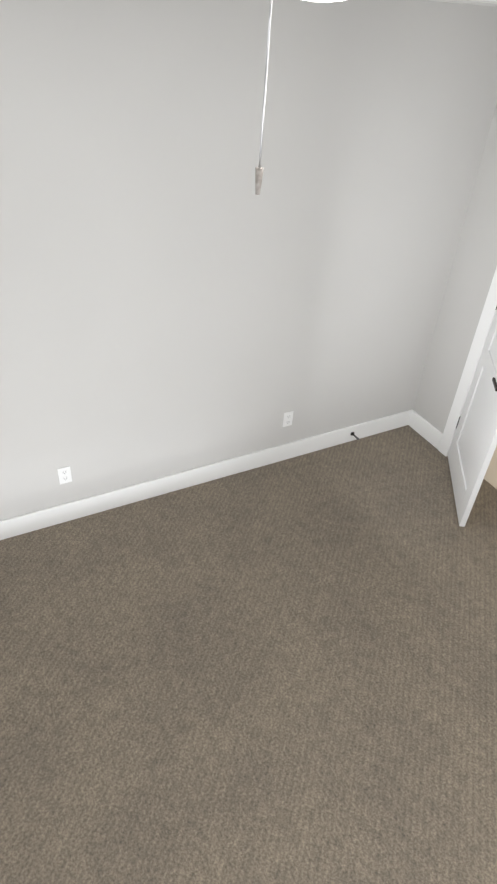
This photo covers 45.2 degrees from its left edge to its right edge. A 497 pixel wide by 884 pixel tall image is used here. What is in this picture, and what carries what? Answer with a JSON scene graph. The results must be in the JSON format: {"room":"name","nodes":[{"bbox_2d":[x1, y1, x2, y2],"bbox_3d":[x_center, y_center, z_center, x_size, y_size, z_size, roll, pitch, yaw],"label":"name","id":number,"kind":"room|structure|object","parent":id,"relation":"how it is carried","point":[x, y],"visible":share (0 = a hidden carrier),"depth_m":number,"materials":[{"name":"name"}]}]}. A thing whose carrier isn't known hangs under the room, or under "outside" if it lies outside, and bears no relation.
{"room":"empty bedroom","nodes":[
{"label":"empty bedroom","id":0,"kind":"room"},
{"bbox_2d":[0,425,496,883],"bbox_3d":[0.090,1.488,2.574,4.780,0.100,4.035,-15,41,-24],"label":"floor carpet","id":1,"kind":"object","parent":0,"point":[283,672],"visible":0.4,"depth_m":2.91,"materials":[{"name":"brown carpet"}]},
{"bbox_2d":[0,0,496,520],"bbox_3d":[-0.730,-0.927,2.915,4.720,3.240,0.120,-15,41,-24],"label":"wall","id":2,"kind":"structure","parent":0,"point":[176,294],"depth_m":3.11,"materials":[{"name":"paint"}]},
{"bbox_2d":[57,466,71,483],"bbox_3d":[-1.074,0.195,3.495,0.072,0.116,0.009,-15,41,-24],"label":"electrical outlet","id":3,"kind":"object","parent":2,"relation":"attached to","point":[64,475],"visible":1,"depth_m":3.49,"materials":[{"name":"white plastic"}]},
{"bbox_2d":[0,410,412,539],"bbox_3d":[-0.745,0.334,3.821,4.600,0.140,0.016,-15,41,-24],"label":"baseboard","id":4,"kind":"structure","parent":2,"relation":"attached to","point":[47,517],"depth_m":3.97,"materials":[{"name":"white wood"}]},
{"bbox_2d":[283,411,293,426],"bbox_3d":[0.272,-0.157,4.108,0.072,0.116,0.009,-15,41,-24],"label":"electrical outlet","id":5,"kind":"object","parent":2,"relation":"attached to","point":[287,418],"visible":1,"depth_m":4.10,"materials":[{"name":"white plastic"}]},
{"bbox_2d":[412,104,496,432],"bbox_3d":[1.804,-1.014,3.301,0.120,3.240,1.820,-15,41,-24],"label":"wall","id":6,"kind":"structure","parent":0,"point":[472,271],"depth_m":3.98,"materials":[{"name":"paint"}]},
{"bbox_2d":[409,411,442,448],"bbox_3d":[1.648,0.243,4.198,0.016,0.140,1.564,-15,41,-24],"label":"baseboard","id":7,"kind":"structure","parent":6,"relation":"attached to","point":[425,429],"depth_m":4.61,"materials":[{"name":"white wood"}]},
{"bbox_2d":[438,267,496,455],"bbox_3d":[1.789,-0.729,3.449,0.160,2.607,1.010,-15,41,-24],"label":"door frame","id":8,"kind":"structure","parent":6,"relation":"attached to","point":[478,343],"depth_m":4.05,"materials":[{"name":"white wood"}]},
{"bbox_2d":[448,306,496,526],"bbox_3d":[1.520,-0.647,3.443,0.155,2.425,0.776,9,37,5],"label":"bathroom door","id":9,"kind":"structure","parent":6,"relation":"in","point":[472,448],"depth_m":3.83,"materials":[{"name":"painted wood"},{"name":"black bronze"}]},
{"bbox_2d":[424,0,496,6],"bbox_3d":[0.310,-0.928,0.776,4.600,0.540,3.795,-15,41,-24],"label":"ceiling","id":10,"kind":"structure","parent":0,"point":[485,2],"depth_m":2.30,"materials":[{"name":"white paint"}]},
{"bbox_2d":[484,446,496,488],"bbox_3d":[2.443,-0.318,5.226,2.360,0.104,3.120,-15,41,-24],"label":"floor","id":11,"kind":"structure","parent":0,"point":[490,476],"depth_m":4.35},
{"bbox_3d":[0.099,-1.042,0.554,2.800,0.120,2.620,-15,41,-24],"label":"ceiling","id":12,"kind":"structure","parent":0,"visible":0},
{"bbox_2d":[255,0,344,194],"bbox_3d":[0.104,-0.714,0.807,0.982,0.705,0.982,-25,46,-33],"label":"ceiling fan","id":13,"kind":"object","parent":12,"relation":"hanging from","point":[259,169],"visible":1,"depth_m":0.89,"materials":[{"name":"silver metal"}]}
]}

